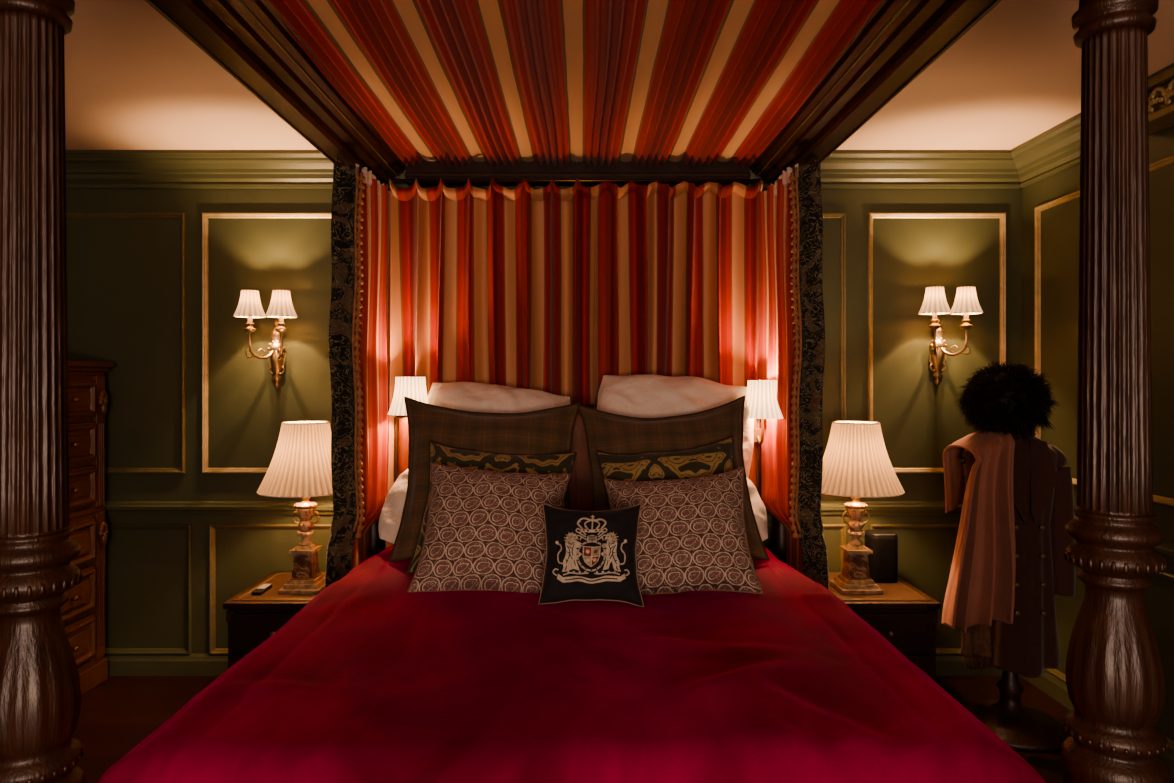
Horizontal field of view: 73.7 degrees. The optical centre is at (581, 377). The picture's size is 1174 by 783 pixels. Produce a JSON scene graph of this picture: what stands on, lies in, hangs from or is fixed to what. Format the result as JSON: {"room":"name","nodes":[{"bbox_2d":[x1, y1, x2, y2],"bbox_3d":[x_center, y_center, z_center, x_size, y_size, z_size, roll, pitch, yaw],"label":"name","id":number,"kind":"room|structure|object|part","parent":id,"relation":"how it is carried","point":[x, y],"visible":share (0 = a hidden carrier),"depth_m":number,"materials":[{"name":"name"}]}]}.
{"room":"historic interior","nodes":[
{"label":"historic interior","id":0,"kind":"room"},
{"bbox_2d":[66,188,1021,652],"bbox_3d":[-0.597,0.181,3.800,5.607,2.478,0.100,0,0,0],"label":"wall","id":1,"kind":"structure","parent":0,"point":[123,274],"depth_m":3.75,"materials":[{"name":"green paint"}]},
{"bbox_2d":[66,213,184,472],"bbox_3d":[-2.550,-0.168,3.741,1.300,1.245,0.017,0,0,0],"label":"trim","id":2,"kind":"structure","parent":1,"relation":"attached to","point":[181,216],"depth_m":3.74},
{"bbox_2d":[105,524,191,653],"bbox_3d":[-2.535,1.010,3.741,1.330,0.620,0.017,0,0,0],"label":"trim","id":3,"kind":"structure","parent":1,"relation":"attached to","point":[188,650],"depth_m":3.74,"materials":[{"name":"green paint"}]},
{"bbox_2d":[234,289,296,387],"bbox_3d":[-1.455,-0.177,3.606,0.250,0.454,0.250,0,0,45],"label":"wall sconce","id":4,"kind":"object","parent":1,"relation":"attached to","point":[249,307],"visible":1,"depth_m":3.59,"materials":[{"name":"gold metal"}]},
{"bbox_3d":[-1.527,-0.342,3.600,0.139,0.120,0.139,0,0,0],"label":"lamp shade","id":5,"kind":"part","parent":4,"relation":"part of","materials":[{"name":"white fabric"}]},
{"bbox_3d":[-1.527,-0.282,3.600,0.137,0.004,0.137,0,0,0],"label":"shade trim","id":6,"kind":"part","parent":4,"relation":"part of","materials":[{"name":"white fabric"}]},
{"bbox_2d":[244,316,255,332],"bbox_3d":[-1.527,-0.259,3.600,0.054,0.102,0.054,0,0,0],"label":"socket","id":7,"kind":"object","parent":4,"relation":"on","point":[249,329],"depth_m":3.59,"materials":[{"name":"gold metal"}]},
{"bbox_3d":[-1.495,-0.151,3.657,0.025,0.129,0.162,0,0,36],"label":"sconce arm","id":8,"kind":"part","parent":4,"relation":"part of","materials":[{"name":"gold metal"}]},
{"bbox_3d":[-1.383,-0.282,3.600,0.137,0.004,0.137,0,0,0],"label":"shade trim","id":9,"kind":"part","parent":4,"relation":"part of","materials":[{"name":"white fabric"}]},
{"bbox_3d":[-1.415,-0.151,3.657,0.025,0.129,0.162,0,0,-36],"label":"sconce arm","id":10,"kind":"part","parent":4,"relation":"part of","materials":[{"name":"gold metal"}]},
{"bbox_3d":[-1.383,-0.342,3.600,0.139,0.120,0.139,0,0,0],"label":"lamp shade","id":11,"kind":"part","parent":4,"relation":"part of","materials":[{"name":"white fabric"}]},
{"bbox_2d":[275,316,286,332],"bbox_3d":[-1.383,-0.259,3.600,0.054,0.102,0.054,0,0,0],"label":"socket","id":12,"kind":"object","parent":4,"relation":"on","point":[281,328],"depth_m":3.59,"materials":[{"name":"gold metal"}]},
{"bbox_2d":[202,213,330,472],"bbox_3d":[-1.490,-0.168,3.741,0.650,1.245,0.017,0,0,0],"label":"trim","id":13,"kind":"structure","parent":1,"relation":"attached to","point":[205,216],"depth_m":3.74,"materials":[{"name":"gold metal"}]},
{"bbox_2d":[209,524,330,653],"bbox_3d":[-1.440,1.010,3.741,0.680,0.620,0.017,0,0,0],"label":"trim","id":14,"kind":"structure","parent":1,"relation":"attached to","point":[212,527],"depth_m":3.74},
{"bbox_2d":[104,501,962,514],"bbox_3d":[-0.597,0.623,3.733,5.407,0.065,0.034,0,0,0],"label":"trim","id":15,"kind":"structure","parent":1,"relation":"attached to","point":[110,507],"depth_m":3.73,"materials":[{"name":"green paint"}]},
{"bbox_2d":[65,150,1020,187],"bbox_3d":[-0.597,-0.983,3.690,5.407,0.150,0.120,0,0,0],"label":"trim","id":16,"kind":"structure","parent":1,"relation":"attached to","point":[84,168],"depth_m":3.70,"materials":[{"name":"green paint"}]},
{"bbox_2d":[104,653,1019,675],"bbox_3d":[-0.597,1.370,3.740,5.407,0.100,0.020,0,0,0],"label":"baseboard","id":17,"kind":"structure","parent":1,"relation":"attached to","point":[194,664],"depth_m":3.73,"materials":[{"name":"green paint"}]},
{"bbox_2d":[767,524,845,571],"bbox_3d":[0.981,1.010,3.741,0.562,0.620,0.017,0,0,0],"label":"trim","id":18,"kind":"structure","parent":1,"relation":"attached to","point":[842,527],"depth_m":3.74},
{"bbox_2d":[823,213,845,420],"bbox_3d":[0.981,-0.168,3.741,0.562,1.245,0.017,0,0,0],"label":"trim","id":19,"kind":"structure","parent":1,"relation":"attached to","point":[842,216],"depth_m":3.74,"materials":[{"name":"gold metal"}]},
{"bbox_2d":[870,524,960,653],"bbox_3d":[1.700,1.010,3.741,0.640,0.620,0.017,0,0,0],"label":"trim","id":20,"kind":"structure","parent":1,"relation":"attached to","point":[872,526],"depth_m":3.74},
{"bbox_2d":[868,213,1005,472],"bbox_3d":[1.698,-0.168,3.741,0.656,1.245,0.017,0,0,0],"label":"trim","id":21,"kind":"structure","parent":1,"relation":"attached to","point":[1002,216],"depth_m":3.74,"materials":[{"name":"gold metal"}]},
{"bbox_2d":[918,286,982,384],"bbox_3d":[1.695,-0.192,3.606,0.250,0.454,0.250,0,0,45],"label":"wall sconce","id":22,"kind":"object","parent":1,"relation":"attached to","point":[966,303],"visible":1,"depth_m":3.59,"materials":[{"name":"gold metal"}]},
{"bbox_2d":[928,313,940,329],"bbox_3d":[1.623,-0.274,3.600,0.054,0.102,0.054,0,0,0],"label":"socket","id":23,"kind":"object","parent":22,"relation":"on","point":[934,325],"depth_m":3.59,"materials":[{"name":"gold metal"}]},
{"bbox_3d":[1.623,-0.297,3.600,0.137,0.004,0.137,0,0,0],"label":"shade trim","id":24,"kind":"part","parent":22,"relation":"part of","materials":[{"name":"white fabric"}]},
{"bbox_3d":[1.655,-0.166,3.657,0.025,0.129,0.162,0,0,36],"label":"sconce arm","id":25,"kind":"part","parent":22,"relation":"part of","materials":[{"name":"gold metal"}]},
{"bbox_3d":[1.623,-0.357,3.600,0.139,0.120,0.139,0,0,0],"label":"lamp shade","id":26,"kind":"part","parent":22,"relation":"part of","materials":[{"name":"white fabric"}]},
{"bbox_3d":[1.735,-0.166,3.657,0.025,0.129,0.162,0,0,-36],"label":"sconce arm","id":27,"kind":"part","parent":22,"relation":"part of","materials":[{"name":"gold metal"}]},
{"bbox_3d":[1.767,-0.297,3.600,0.137,0.004,0.137,0,0,0],"label":"shade trim","id":28,"kind":"part","parent":22,"relation":"part of","materials":[{"name":"white fabric"}]},
{"bbox_2d":[960,313,971,329],"bbox_3d":[1.767,-0.274,3.600,0.054,0.102,0.054,0,0,0],"label":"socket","id":29,"kind":"object","parent":22,"relation":"on","point":[965,325],"depth_m":3.59,"materials":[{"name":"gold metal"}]},
{"bbox_3d":[1.767,-0.357,3.600,0.139,0.120,0.139,0,0,0],"label":"lamp shade","id":30,"kind":"part","parent":22,"relation":"part of","materials":[{"name":"white fabric"}]},
{"bbox_2d":[64,0,1173,149],"bbox_3d":[-0.597,-1.108,0.675,5.607,0.100,6.350,0,0,0],"label":"ceiling","id":31,"kind":"structure","parent":0,"point":[134,80],"depth_m":2.86,"materials":[{"name":"paint"}]},
{"bbox_2d":[72,676,1173,782],"bbox_3d":[-0.597,1.470,0.675,5.607,0.100,6.350,0,0,0],"label":"floor","id":32,"kind":"structure","parent":0,"point":[116,715],"depth_m":3.36,"materials":[{"name":"brown wood"}]},
{"bbox_2d":[61,361,113,695],"bbox_3d":[-2.429,0.672,3.220,0.473,1.495,0.985,0,0,0],"label":"dresser","id":33,"kind":"object","parent":32,"relation":"on","point":[83,614],"visible":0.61,"depth_m":3.53,"materials":[{"name":"brown wood"}]},
{"bbox_3d":[-2.208,0.095,3.409,0.033,0.024,0.026,0,0,0],"label":"knob","id":34,"kind":"part","parent":33,"relation":"part of","materials":[{"name":"brown metal"}]},
{"bbox_3d":[-2.208,0.290,3.409,0.033,0.024,0.026,0,0,0],"label":"knob","id":35,"kind":"part","parent":33,"relation":"part of","materials":[{"name":"brown metal"}]},
{"bbox_3d":[-2.208,0.490,3.409,0.033,0.024,0.026,0,0,0],"label":"knob","id":36,"kind":"part","parent":33,"relation":"part of","materials":[{"name":"brown metal"}]},
{"bbox_3d":[-2.208,0.960,3.409,0.033,0.024,0.026,0,0,0],"label":"knob","id":37,"kind":"part","parent":33,"relation":"part of","materials":[{"name":"brown metal"}]},
{"bbox_3d":[-2.208,1.180,3.409,0.033,0.024,0.026,0,0,0],"label":"knob","id":38,"kind":"part","parent":33,"relation":"part of","materials":[{"name":"brown metal"}]},
{"bbox_3d":[-2.238,0.960,3.409,0.037,0.200,0.366,0,0,0],"label":"drawer","id":39,"kind":"part","parent":33,"relation":"part of","materials":[{"name":"brown wood"}]},
{"bbox_3d":[-2.238,1.180,3.409,0.037,0.200,0.366,0,0,0],"label":"drawer","id":40,"kind":"part","parent":33,"relation":"part of","materials":[{"name":"brown wood"}]},
{"bbox_3d":[-2.238,0.095,3.409,0.037,0.170,0.366,0,0,0],"label":"drawer","id":41,"kind":"part","parent":33,"relation":"part of","materials":[{"name":"brown wood"}]},
{"bbox_3d":[-2.238,0.290,3.409,0.037,0.180,0.366,0,0,0],"label":"drawer","id":42,"kind":"part","parent":33,"relation":"part of","materials":[{"name":"brown wood"}]},
{"bbox_3d":[-2.238,0.490,3.409,0.037,0.180,0.366,0,0,0],"label":"drawer","id":43,"kind":"part","parent":33,"relation":"part of","materials":[{"name":"brown wood"}]},
{"bbox_3d":[-2.238,0.740,3.409,0.037,0.200,0.366,0,0,0],"label":"drawer","id":44,"kind":"part","parent":33,"relation":"part of","materials":[{"name":"brown wood"}]},
{"bbox_2d":[223,572,324,668],"bbox_3d":[-1.255,1.168,3.443,0.430,0.504,0.554,0,0,0],"label":"bedside table","id":45,"kind":"object","parent":32,"relation":"on","point":[251,619],"visible":0.19,"depth_m":3.20,"materials":[{"name":"brown wood"}]},
{"bbox_3d":[-1.255,1.212,3.204,0.360,0.155,0.020,0,0,0],"label":"drawer","id":46,"kind":"part","parent":45,"relation":"part of","materials":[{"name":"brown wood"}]},
{"bbox_2d":[251,584,271,594],"bbox_3d":[-1.375,0.909,3.365,0.040,0.016,0.130,0,0,0],"label":"remote control","id":47,"kind":"object","parent":45,"relation":"on","point":[263,588],"visible":1,"depth_m":3.35,"materials":[{"name":"black plastic"}]},
{"bbox_3d":[-1.255,1.042,3.204,0.360,0.155,0.020,0,0,0],"label":"drawer","id":48,"kind":"part","parent":45,"relation":"part of","materials":[{"name":"brown wood"}]},
{"bbox_2d":[257,421,332,593],"bbox_3d":[-1.200,0.554,3.400,0.394,0.726,0.394,0,0,-41],"label":"table lamp","id":49,"kind":"object","parent":45,"relation":"on","point":[300,465],"visible":0.91,"depth_m":3.31,"materials":[{"name":"white fabric"}]},
{"bbox_3d":[-1.200,0.341,3.400,0.394,0.292,0.394,0,0,0],"label":"lamp shade","id":50,"kind":"part","parent":49,"relation":"part of","materials":[{"name":"white fabric"}]},
{"bbox_3d":[-1.200,0.487,3.400,0.388,0.007,0.388,0,0,0],"label":"shade trim","id":51,"kind":"part","parent":49,"relation":"part of","materials":[{"name":"white fabric"}]},
{"bbox_3d":[-1.200,0.194,3.400,0.196,0.007,0.196,0,0,0],"label":"shade trim","id":52,"kind":"part","parent":49,"relation":"part of","materials":[{"name":"white fabric"}]},
{"bbox_2d":[0,0,1170,782],"bbox_3d":[-0.019,0.190,2.473,2.152,2.460,2.505,0,0,0],"label":"bed","id":53,"kind":"object","parent":32,"relation":"on","point":[425,89],"visible":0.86,"depth_m":1.96,"materials":[{"name":"brown wood"}]},
{"bbox_3d":[-0.966,0.220,1.370,0.170,2.400,0.170,0,0,0],"label":"post","id":54,"kind":"part","parent":53,"relation":"part of","materials":[{"name":"brown wood"}]},
{"bbox_3d":[-0.958,-0.964,2.460,0.275,0.152,2.480,0,0,0],"label":"tester rail","id":55,"kind":"part","parent":53,"relation":"part of","materials":[{"name":"brown wood"}]},
{"bbox_2d":[325,158,390,587],"bbox_3d":[-0.932,0.223,3.388,0.162,2.195,0.581,0,0,6],"label":"curtain","id":56,"kind":"object","parent":53,"relation":"hanging from","point":[359,322],"visible":0.79,"depth_m":3.19,"materials":[{"name":"fabric"}]},
{"bbox_3d":[-0.965,-0.865,3.380,0.016,0.016,0.560,0,0,0],"label":"rod","id":57,"kind":"part","parent":56,"relation":"part of","materials":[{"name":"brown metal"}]},
{"bbox_3d":[-0.975,0.220,3.665,0.120,2.400,0.120,0,0,0],"label":"post","id":58,"kind":"part","parent":53,"relation":"part of","materials":[{"name":"brown wood"}]},
{"bbox_2d":[388,377,427,414],"bbox_3d":[-0.745,0.136,3.404,0.191,0.281,0.199,0,0,0],"label":"reading lamp","id":59,"kind":"object","parent":53,"relation":"attached to","point":[414,388],"visible":0.63,"depth_m":3.34,"materials":[{"name":"white fabric"}]},
{"bbox_2d":[97,546,1045,782],"bbox_3d":[-0.020,0.938,2.402,1.845,0.529,1.918,0,0,0],"label":"bedspread","id":60,"kind":"object","parent":53,"relation":"on","point":[373,680],"visible":0.76,"depth_m":1.73,"materials":[{"name":"fabric"}]},
{"bbox_2d":[378,469,407,543],"bbox_3d":[-0.492,0.556,3.166,0.641,0.401,0.334,0,0,10],"label":"pillow","id":61,"kind":"object","parent":60,"relation":"on","point":[392,510],"visible":0.14,"depth_m":3.13,"materials":[{"name":"white fabric"}]},
{"bbox_2d":[428,382,569,412],"bbox_3d":[-0.375,0.254,3.385,0.641,0.475,0.296,0,0,8],"label":"pillow","id":62,"kind":"object","parent":61,"relation":"on","point":[465,396],"visible":0.33,"depth_m":3.35,"materials":[{"name":"white fabric"}]},
{"bbox_2d":[389,396,580,561],"bbox_3d":[-0.370,0.400,3.088,0.728,0.650,0.294,0,0,1],"label":"cushion","id":63,"kind":"object","parent":60,"relation":"on","point":[550,430],"visible":0.38,"depth_m":3.08,"materials":[{"name":"brown fabric"}]},
{"bbox_2d":[407,463,570,592],"bbox_3d":[-0.311,0.535,2.746,0.518,0.454,0.349,0,0,4],"label":"cushion","id":64,"kind":"object","parent":60,"relation":"on","point":[485,531],"visible":0.87,"depth_m":2.64,"materials":[{"name":"beige fabric"}]},
{"bbox_2d":[406,441,576,573],"bbox_3d":[-0.325,0.495,2.929,0.604,0.500,0.300,0,0,1],"label":"cushion","id":65,"kind":"object","parent":60,"relation":"on","point":[438,453],"visible":0.31,"depth_m":2.95,"materials":[{"name":"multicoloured fabric"}]},
{"bbox_2d":[538,503,643,606],"bbox_3d":[0.030,0.565,2.515,0.331,0.302,0.189,0,0,1],"label":"cushion","id":66,"kind":"object","parent":60,"relation":"on","point":[591,555],"visible":1,"depth_m":2.46,"materials":[{"name":"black fabric"}]},
{"bbox_2d":[577,395,768,559],"bbox_3d":[0.346,0.400,3.085,0.717,0.656,0.301,0,0,-5],"label":"cushion","id":67,"kind":"object","parent":60,"relation":"on","point":[606,432],"visible":0.46,"depth_m":3.08,"materials":[{"name":"brown fabric"}]},
{"bbox_2d":[596,436,755,568],"bbox_3d":[0.340,0.485,2.930,0.565,0.517,0.299,0,0,-1],"label":"cushion","id":68,"kind":"object","parent":60,"relation":"on","point":[717,457],"visible":0.32,"depth_m":2.94,"materials":[{"name":"multicoloured fabric"}]},
{"bbox_2d":[603,467,763,594],"bbox_3d":[0.342,0.545,2.742,0.542,0.444,0.311,0,0,4],"label":"cushion","id":69,"kind":"object","parent":60,"relation":"on","point":[692,536],"visible":0.87,"depth_m":2.64,"materials":[{"name":"beige fabric"}]},
{"bbox_2d":[746,477,767,541],"bbox_3d":[0.420,0.556,3.167,0.657,0.391,0.330,0,0,-5],"label":"pillow","id":70,"kind":"object","parent":60,"relation":"on","point":[759,509],"visible":0.09,"depth_m":3.13,"materials":[{"name":"white fabric"}]},
{"bbox_2d":[596,374,753,477],"bbox_3d":[0.396,0.224,3.379,0.697,0.480,0.292,0,0,1],"label":"pillow","id":71,"kind":"object","parent":70,"relation":"on","point":[643,395],"visible":0.34,"depth_m":3.34,"materials":[{"name":"white fabric"}]},
{"bbox_2d":[386,178,763,547],"bbox_3d":[-0.021,-0.059,3.549,1.721,1.718,0.185,0,0,0],"label":"curtain","id":72,"kind":"object","parent":53,"relation":"hanging from","point":[552,289],"visible":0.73,"depth_m":3.57,"materials":[{"name":"fabric"}]},
{"bbox_3d":[-0.020,-0.910,3.610,1.720,0.015,0.016,0,0,0],"label":"rod","id":73,"kind":"part","parent":72,"relation":"part of","materials":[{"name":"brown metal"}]},
{"bbox_3d":[-0.020,0.620,3.540,1.664,1.001,0.044,0,0,0],"label":"headboard frame","id":74,"kind":"part","parent":53,"relation":"part of","materials":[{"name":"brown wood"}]},
{"bbox_3d":[-0.020,0.560,3.509,1.604,0.822,0.032,0,0,0],"label":"headboard","id":75,"kind":"part","parent":53,"relation":"part of","materials":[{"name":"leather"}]},
{"bbox_3d":[-0.020,-0.973,3.658,1.600,0.135,0.085,0,0,0],"label":"head rail","id":76,"kind":"part","parent":53,"relation":"part of","materials":[{"name":"brown wood"}]},
{"bbox_2d":[747,380,782,443],"bbox_3d":[0.785,0.151,3.404,0.191,0.281,0.199,0,0,0],"label":"reading lamp","id":77,"kind":"object","parent":53,"relation":"attached to","point":[762,403],"visible":0.88,"depth_m":3.34,"materials":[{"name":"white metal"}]},
{"bbox_3d":[0.785,0.203,3.443,0.050,0.176,0.121,0,0,0],"label":"lamp arm","id":78,"kind":"part","parent":77,"relation":"part of","materials":[{"name":"gold metal"}]},
{"bbox_3d":[0.785,0.091,3.400,0.191,0.163,0.191,0,0,0],"label":"lamp shade","id":79,"kind":"part","parent":77,"relation":"part of","materials":[{"name":"white fabric"}]},
{"bbox_3d":[0.935,0.220,3.665,0.120,2.400,0.120,0,0,0],"label":"post","id":80,"kind":"part","parent":53,"relation":"part of","materials":[{"name":"brown wood"}]},
{"bbox_2d":[759,158,828,589],"bbox_3d":[0.901,0.223,3.388,0.163,2.195,0.578,0,0,-4],"label":"curtain","id":81,"kind":"object","parent":53,"relation":"hanging from","point":[792,323],"visible":0.78,"depth_m":3.19,"materials":[{"name":"fabric"}]},
{"bbox_3d":[0.925,-0.865,3.380,0.016,0.016,0.560,0,0,0],"label":"rod","id":82,"kind":"part","parent":81,"relation":"part of","materials":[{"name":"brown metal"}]},
{"bbox_3d":[0.917,-0.964,2.460,0.275,0.152,2.480,0,0,0],"label":"tester rail","id":83,"kind":"part","parent":53,"relation":"part of","materials":[{"name":"brown wood"}]},
{"bbox_3d":[0.972,0.220,1.430,0.170,2.400,0.170,0,0,0],"label":"post","id":84,"kind":"part","parent":53,"relation":"part of","materials":[{"name":"brown wood"}]},
{"bbox_2d":[828,572,940,681],"bbox_3d":[1.255,1.168,3.443,0.430,0.504,0.554,0,0,0],"label":"bedside table","id":85,"kind":"object","parent":32,"relation":"on","point":[904,615],"visible":0.23,"depth_m":3.20,"materials":[{"name":"brown wood"}]},
{"bbox_2d":[821,421,904,593],"bbox_3d":[1.190,0.554,3.400,0.394,0.726,0.394,0,0,0],"label":"table lamp","id":86,"kind":"object","parent":85,"relation":"on","point":[857,464],"visible":0.95,"depth_m":3.31,"materials":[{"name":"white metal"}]},
{"bbox_3d":[1.190,0.194,3.400,0.196,0.007,0.196,0,0,0],"label":"shade trim","id":87,"kind":"part","parent":86,"relation":"part of","materials":[{"name":"white fabric"}]},
{"bbox_3d":[1.190,0.487,3.400,0.388,0.007,0.388,0,0,0],"label":"shade trim","id":88,"kind":"part","parent":86,"relation":"part of","materials":[{"name":"white fabric"}]},
{"bbox_3d":[1.190,0.341,3.400,0.394,0.292,0.394,0,0,0],"label":"lamp shade","id":89,"kind":"part","parent":86,"relation":"part of","materials":[{"name":"white fabric"}]},
{"bbox_2d":[865,529,897,582],"bbox_3d":[1.360,0.808,3.560,0.122,0.218,0.122,0,0,0],"label":"speaker","id":90,"kind":"object","parent":85,"relation":"on","point":[883,563],"visible":0.97,"depth_m":3.50},
{"bbox_3d":[1.360,0.706,3.560,0.120,0.013,0.120,0,0,0],"label":"control panel","id":91,"kind":"part","parent":90,"relation":"part of","materials":[{"name":"black plastic"}]},
{"bbox_3d":[1.255,1.040,3.181,0.024,0.022,0.030,0,0,0],"label":"knob","id":92,"kind":"part","parent":85,"relation":"part of","materials":[{"name":"gold metal"}]},
{"bbox_3d":[1.255,1.042,3.204,0.360,0.155,0.020,0,0,0],"label":"drawer","id":93,"kind":"part","parent":85,"relation":"part of","materials":[{"name":"brown wood"}]},
{"bbox_3d":[1.255,1.212,3.204,0.360,0.155,0.020,0,0,0],"label":"drawer","id":94,"kind":"part","parent":85,"relation":"part of","materials":[{"name":"brown wood"}]},
{"bbox_2d":[959,457,1068,751],"bbox_3d":[1.734,0.802,3.170,0.412,1.235,0.410,0,0,0],"label":"coat stand","id":95,"kind":"object","parent":32,"relation":"on","point":[1022,727],"visible":0.41,"depth_m":3.10,"materials":[{"name":"brown wood"}]},
{"bbox_2d":[955,360,1059,441],"bbox_3d":[1.694,0.098,3.134,0.384,0.351,0.387,0,0,-40],"label":"hat","id":96,"kind":"object","parent":95,"relation":"on","point":[1010,399],"visible":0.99,"depth_m":3.04,"materials":[{"name":"black fur"}]},
{"bbox_2d":[960,428,1074,677],"bbox_3d":[1.758,0.677,3.164,0.428,0.970,0.293,0,0,0],"label":"coat","id":97,"kind":"object","parent":95,"relation":"hanging from","point":[1042,487],"visible":0.42,"depth_m":3.06,"materials":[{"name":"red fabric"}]},
{"bbox_2d":[941,430,1015,632],"bbox_3d":[1.529,0.584,3.115,0.294,0.766,0.385,0,0,0],"label":"throw blanket","id":98,"kind":"object","parent":97,"relation":"on","point":[980,589],"visible":0.95,"depth_m":3.00,"materials":[{"name":"fabric"}]},
{"bbox_2d":[961,624,991,667],"bbox_3d":[1.534,0.875,3.065,0.137,0.510,0.029,0,0,0],"label":"scarf","id":99,"kind":"object","parent":98,"relation":"hanging from","point":[977,641],"visible":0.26,"depth_m":3.06,"materials":[{"name":"brown fabric"}]},
{"bbox_2d":[1022,125,1173,741],"bbox_3d":[2.157,0.181,0.675,0.100,2.478,6.150,0,0,0],"label":"wall","id":100,"kind":"structure","parent":0,"point":[1060,224],"depth_m":3.33,"materials":[{"name":"green paint"}]},
{"bbox_2d":[1010,63,1173,187],"bbox_3d":[2.047,-0.983,0.675,0.120,0.150,6.150,0,0,0],"label":"trim","id":101,"kind":"structure","parent":100,"relation":"attached to","point":[1055,150],"depth_m":3.42,"materials":[{"name":"green paint"}]},
{"bbox_2d":[1020,670,1173,779],"bbox_3d":[2.097,1.370,0.675,0.020,0.100,6.150,0,0,0],"label":"baseboard","id":102,"kind":"structure","parent":100,"relation":"attached to","point":[1048,683],"depth_m":3.43,"materials":[{"name":"green paint"}]},
{"bbox_2d":[1034,155,1173,505],"bbox_3d":[2.099,-0.168,2.960,0.017,1.245,1.320,0,0,0],"label":"trim","id":103,"kind":"structure","parent":100,"relation":"attached to","point":[1169,160],"depth_m":3.60,"materials":[{"name":"gold metal"}]},
{"bbox_2d":[1045,572,1173,750],"bbox_3d":[2.099,1.010,2.960,0.017,0.620,1.320,0,0,0],"label":"trim","id":104,"kind":"structure","parent":100,"relation":"attached to","point":[1061,676],"depth_m":2.83,"materials":[{"name":"gold metal"}]},
{"bbox_2d":[1074,516,1173,561],"bbox_3d":[2.090,0.623,0.675,0.034,0.065,6.150,0,0,0],"label":"trim","id":105,"kind":"structure","parent":100,"relation":"attached to","point":[1166,549],"depth_m":2.79,"materials":[{"name":"green paint"}]},
{"bbox_2d":[1148,66,1173,135],"bbox_3d":[2.035,-0.968,2.405,0.130,0.145,1.010,0,0,0],"label":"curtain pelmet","id":106,"kind":"object","parent":100,"relation":"attached to","point":[1160,86],"visible":0.44,"depth_m":2.69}
]}

